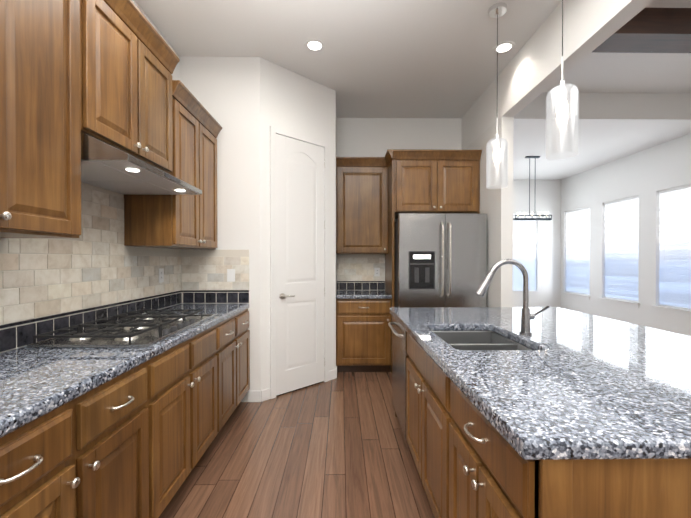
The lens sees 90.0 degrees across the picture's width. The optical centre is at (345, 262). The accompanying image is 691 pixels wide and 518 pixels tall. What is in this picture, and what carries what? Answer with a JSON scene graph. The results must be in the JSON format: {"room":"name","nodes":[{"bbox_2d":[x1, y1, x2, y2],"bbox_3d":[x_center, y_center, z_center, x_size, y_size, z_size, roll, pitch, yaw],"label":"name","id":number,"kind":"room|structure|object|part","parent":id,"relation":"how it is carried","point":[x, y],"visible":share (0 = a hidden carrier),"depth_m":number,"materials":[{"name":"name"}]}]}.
{"room":"kitchen","nodes":[
{"label":"kitchen","id":0,"kind":"room"},
{"bbox_2d":[1,0,179,352],"bbox_3d":[-1.542,-0.274,0.032,0.100,3.200,6.340,0,0,-1],"label":"wall","id":1,"kind":"structure","parent":0,"point":[176,74],"depth_m":2.95,"materials":[{"name":"white paint"}]},
{"bbox_2d":[0,0,91,239],"bbox_3d":[-1.328,-0.738,1.070,0.349,1.270,0.918,0,0,-1],"label":"upper cabinet","id":2,"kind":"object","parent":1,"relation":"attached to","point":[46,150],"depth_m":1.33,"materials":[{"name":"brown wood"}]},
{"bbox_2d":[0,182,248,352],"bbox_3d":[-1.189,-0.031,1.317,0.637,0.849,3.780,0,0,-1],"label":"backsplash","id":3,"kind":"structure","parent":1,"relation":"attached to","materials":[{"name":"stone"}]},
{"bbox_2d":[84,0,175,175],"bbox_3d":[-1.339,-0.989,1.942,0.349,0.783,0.826,0,0,-1],"label":"upper cabinet","id":4,"kind":"object","parent":1,"relation":"attached to","point":[130,89],"depth_m":1.82,"materials":[{"name":"brown wood"}]},
{"bbox_2d":[81,132,201,194],"bbox_3d":[-1.243,-0.524,1.947,0.542,0.142,0.822,0,0,-1],"label":"range hood","id":5,"kind":"object","parent":4,"relation":"attached to","point":[108,166],"depth_m":1.82,"materials":[{"name":"silver metal"}]},
{"bbox_2d":[120,80,219,251],"bbox_3d":[-1.350,-0.683,2.780,0.349,1.130,0.840,0,0,-1],"label":"upper cabinet","id":6,"kind":"object","parent":1,"relation":"attached to","point":[173,213],"depth_m":2.47,"materials":[{"name":"brown wood"}]},
{"bbox_2d":[179,56,336,401],"bbox_3d":[-0.876,-0.307,3.940,1.530,3.200,1.460,0,0,-1],"label":"wall","id":7,"kind":"structure","parent":0,"point":[246,102],"depth_m":3.21,"materials":[{"name":"white paint"}]},
{"bbox_2d":[248,366,336,401],"bbox_3d":[2.122,1.252,2.571,6.048,0.105,11.100,0,0,-1],"label":"baseboard","id":8,"kind":"structure","parent":7,"relation":"attached to","point":[259,396],"depth_m":3.22,"materials":[{"name":"white paint"}]},
{"bbox_2d":[270,126,328,398],"bbox_3d":[-0.449,0.001,3.521,0.544,2.590,0.499,0,0,-1],"label":"pantry door","id":9,"kind":"structure","parent":7,"relation":"in","point":[299,261],"depth_m":3.49,"materials":[{"name":"white paint"}]},
{"bbox_2d":[159,371,434,517],"bbox_3d":[1.811,1.329,2.568,6.870,0.050,11.300,0,0,-1],"label":"floor","id":10,"kind":"structure","parent":0,"point":[338,447],"depth_m":2.26,"materials":[{"name":"brown wood"}]},
{"bbox_2d":[0,352,163,517],"bbox_3d":[-1.182,0.880,1.115,0.643,0.874,0.988,0,0,-1],"label":"base cabinet","id":11,"kind":"object","parent":10,"relation":"on","point":[116,401],"depth_m":1.19,"materials":[{"name":"brown wood"}]},
{"bbox_2d":[0,304,247,435],"bbox_3d":[-1.187,0.417,1.311,0.637,0.045,3.800,0,0,-1],"label":"countertop","id":12,"kind":"structure","parent":11,"relation":"on","point":[35,378],"depth_m":1.48,"materials":[{"name":"grey stone"}]},
{"bbox_2d":[27,309,214,347],"bbox_3d":[-1.187,0.360,2.005,0.540,0.056,0.860,0,0,-1],"label":"cooktop","id":13,"kind":"object","parent":12,"relation":"in","point":[138,330],"depth_m":1.82,"materials":[{"name":"black metal"}]},
{"bbox_2d":[164,320,223,508],"bbox_3d":[-1.192,0.872,1.955,0.643,0.874,0.988,0,0,-1],"label":"base cabinet","id":14,"kind":"object","parent":10,"relation":"on","point":[193,367],"depth_m":1.97,"materials":[{"name":"brown wood"}]},
{"bbox_2d":[224,308,249,423],"bbox_3d":[-1.202,0.866,2.758,0.643,0.874,0.914,0,0,-1],"label":"base cabinet","id":15,"kind":"object","parent":10,"relation":"on","point":[236,332],"depth_m":2.81,"materials":[{"name":"brown wood"}]},
{"bbox_2d":[336,301,391,373],"bbox_3d":[0.207,0.853,4.282,0.641,0.874,0.620,0,0,-1],"label":"base cabinet","id":16,"kind":"object","parent":10,"relation":"on","point":[363,332],"depth_m":3.98,"materials":[{"name":"brown wood"}]},
{"bbox_2d":[336,289,391,300],"bbox_3d":[0.207,0.392,4.267,0.641,0.045,0.643,0,0,-1],"label":"countertop","id":17,"kind":"structure","parent":16,"relation":"on","point":[341,294],"depth_m":3.99,"materials":[{"name":"grey stone"}]},
{"bbox_2d":[395,213,486,306],"bbox_3d":[1.047,0.379,4.118,0.944,1.816,0.926,0,0,-1],"label":"refrigerator","id":18,"kind":"object","parent":10,"relation":"on","point":[440,260],"visible":0.62,"depth_m":3.72,"materials":[{"name":"grey metal"}]},
{"bbox_2d":[388,311,690,517],"bbox_3d":[0.996,0.874,1.863,1.280,0.874,2.142,0,0,-1],"label":"kitchen island","id":19,"kind":"object","parent":10,"relation":"on","point":[466,466],"depth_m":1.03,"materials":[{"name":"brown wood"}]},
{"bbox_2d":[388,316,408,438],"bbox_3d":[0.409,0.867,2.619,0.126,0.863,0.591,0,0,-1],"label":"dishwasher","id":20,"kind":"object","parent":19,"relation":"in","point":[399,334],"depth_m":2.55,"materials":[{"name":"silver metal"}]},
{"bbox_2d":[389,307,690,462],"bbox_3d":[1.110,0.413,1.861,1.450,0.045,2.170,0,0,-1],"label":"island countertop","id":21,"kind":"structure","parent":19,"relation":"on","point":[584,388],"depth_m":1.15,"materials":[{"name":"grey stone"}]},
{"bbox_2d":[432,327,527,350],"bbox_3d":[0.710,0.534,1.867,0.472,0.221,0.672,0,0,-1],"label":"sink","id":22,"kind":"object","parent":21,"relation":"in","point":[462,338],"depth_m":2.18,"materials":[{"name":"grey metal"}]},
{"bbox_2d":[475,259,551,334],"bbox_3d":[0.892,0.185,1.861,0.375,0.409,0.094,0,0,-1],"label":"faucet","id":23,"kind":"object","parent":21,"relation":"on","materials":[{"name":"silver metal"}]},
{"bbox_2d":[135,0,690,179],"bbox_3d":[1.811,-1.946,2.540,6.870,0.100,11.300,0,0,-1],"label":"ceiling","id":24,"kind":"structure","parent":0,"point":[405,59],"depth_m":3.10,"materials":[{"name":"white paint"}]},
{"bbox_2d":[304,39,324,51],"bbox_3d":[-0.270,-1.896,3.025,0.184,0.006,0.184,0,0,-1],"label":"recessed light","id":25,"kind":"object","parent":24,"relation":"in","point":[312,45],"visible":1,"depth_m":3.02,"materials":[{"name":"white paint"}]},
{"bbox_2d":[486,2,507,188],"bbox_3d":[1.136,-1.231,2.588,0.145,1.328,0.145,0,0,-1],"label":"pendant light","id":26,"kind":"object","parent":24,"relation":"hanging from","point":[497,10],"visible":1,"depth_m":2.57,"materials":[{"name":"white glass"}]},
{"bbox_3d":[1.136,-0.746,2.592,0.145,0.357,0.145,0,0,-1],"label":"glass","id":27,"kind":"part","parent":26,"relation":"part of","materials":[{"name":"white glass"}]},
{"bbox_2d":[493,41,514,53],"bbox_3d":[1.400,-1.897,3.056,0.184,0.006,0.184,0,0,-1],"label":"recessed light","id":28,"kind":"object","parent":24,"relation":"in","point":[506,47],"visible":0.92,"depth_m":3.05,"materials":[{"name":"white paint"}]},
{"bbox_2d":[513,156,551,220],"bbox_3d":[3.399,-1.347,6.286,0.672,1.160,0.090,0,0,-1],"label":"chandelier","id":29,"kind":"object","parent":24,"relation":"hanging from","point":[518,218],"visible":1,"depth_m":6.28,"materials":[{"name":"brown metal"}]},
{"bbox_2d":[546,0,578,159],"bbox_3d":[1.136,-1.225,1.808,0.145,1.328,0.145,0,0,-1],"label":"pendant light","id":30,"kind":"object","parent":24,"relation":"hanging from","point":[562,107],"visible":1,"depth_m":1.79,"materials":[{"name":"white glass"}]},
{"bbox_3d":[1.136,-0.739,1.812,0.145,0.357,0.145,0,0,-1],"label":"glass","id":31,"kind":"part","parent":30,"relation":"part of","materials":[{"name":"white glass"}]},
{"bbox_2d":[465,117,513,306],"bbox_3d":[1.608,-0.083,4.029,0.120,2.750,1.150,0,0,-1],"label":"wall","id":32,"kind":"structure","parent":0,"point":[496,205],"depth_m":3.49,"materials":[{"name":"white paint"}]},
{"bbox_2d":[336,92,690,262],"bbox_3d":[2.500,-0.488,4.662,5.240,3.550,0.100,0,0,-1],"label":"wall","id":33,"kind":"structure","parent":0,"point":[367,137],"depth_m":4.59,"materials":[{"name":"white paint"}]},
{"bbox_2d":[337,254,384,289],"bbox_3d":[0.203,0.118,4.579,0.641,0.497,0.014,0,0,-1],"label":"backsplash","id":34,"kind":"structure","parent":33,"relation":"attached to","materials":[{"name":"stone"}]},
{"bbox_2d":[374,268,379,275],"bbox_3d":[0.419,0.127,4.573,0.072,0.116,0.008,0,0,-1],"label":"outlet","id":35,"kind":"object","parent":34,"relation":"attached to","point":[376,270],"depth_m":4.57,"materials":[{"name":"white plastic"}]},
{"bbox_2d":[336,157,391,256],"bbox_3d":[0.205,-0.696,4.404,0.641,1.170,0.350,0,0,-1],"label":"upper cabinet","id":36,"kind":"object","parent":33,"relation":"attached to","point":[375,196],"depth_m":4.23,"materials":[{"name":"brown wood"}]},
{"bbox_2d":[388,149,479,220],"bbox_3d":[1.045,-0.930,4.266,0.968,0.700,0.636,0,0,-1],"label":"upper cabinet","id":37,"kind":"object","parent":33,"relation":"attached to","point":[424,181],"depth_m":3.95,"materials":[{"name":"brown wood"}]},
{"bbox_2d":[513,180,560,307],"bbox_3d":[3.285,-0.343,8.193,3.580,3.200,0.140,0,0,-1],"label":"wall","id":38,"kind":"structure","parent":0,"point":[545,196],"depth_m":8.14,"materials":[{"name":"white paint"}]},
{"bbox_2d":[513,212,539,294],"bbox_3d":[4.111,-0.210,8.187,0.900,1.965,0.165,0,0,-1],"label":"nook window","id":39,"kind":"structure","parent":38,"relation":"in","point":[524,243],"depth_m":8.19,"materials":[{"name":"clear glass"}]},
{"bbox_2d":[544,0,690,92],"bbox_3d":[3.489,-2.281,0.758,3.560,0.100,7.700,0,0,-1],"label":"ceiling","id":40,"kind":"structure","parent":0,"point":[594,72],"depth_m":4.11,"materials":[{"name":"white paint"}]},
{"bbox_2d":[461,0,653,149],"bbox_3d":[1.648,-1.856,0.839,0.120,0.850,7.700,0,0,-1],"label":"beam","id":41,"kind":"structure","parent":40,"relation":"attached to","point":[530,72],"depth_m":2.69,"materials":[{"name":"white paint"}]},
{"bbox_2d":[592,8,690,52],"bbox_3d":[3.410,-2.136,3.199,3.454,0.229,0.280,0,0,-1],"label":"wood beam","id":42,"kind":"structure","parent":40,"relation":"attached to","point":[656,30],"depth_m":3.06,"materials":[{"name":"brown wood"}]},
{"bbox_2d":[560,133,690,335],"bbox_3d":[5.215,-0.521,2.645,0.140,3.650,11.200,0,0,-1],"label":"wall","id":43,"kind":"structure","parent":0,"point":[646,175],"depth_m":6.04,"materials":[{"name":"white paint"}]},
{"bbox_2d":[561,206,589,299],"bbox_3d":[5.135,-0.206,7.620,0.165,1.965,0.905,0,0,-1],"label":"window","id":44,"kind":"structure","parent":43,"relation":"in","point":[577,250],"depth_m":7.62,"materials":[{"name":"clear glass"}]},
{"bbox_2d":[599,195,639,307],"bbox_3d":[5.150,-0.196,6.439,0.165,1.965,0.908,0,0,-1],"label":"window","id":45,"kind":"structure","parent":43,"relation":"in","point":[621,245],"depth_m":6.43,"materials":[{"name":"clear glass"}]},
{"bbox_2d":[652,184,690,315],"bbox_3d":[5.165,-0.186,5.266,0.165,1.965,0.906,0,0,-1],"label":"window","id":46,"kind":"structure","parent":43,"relation":"in","point":[675,254],"depth_m":5.40,"materials":[{"name":"clear glass"}]}
]}

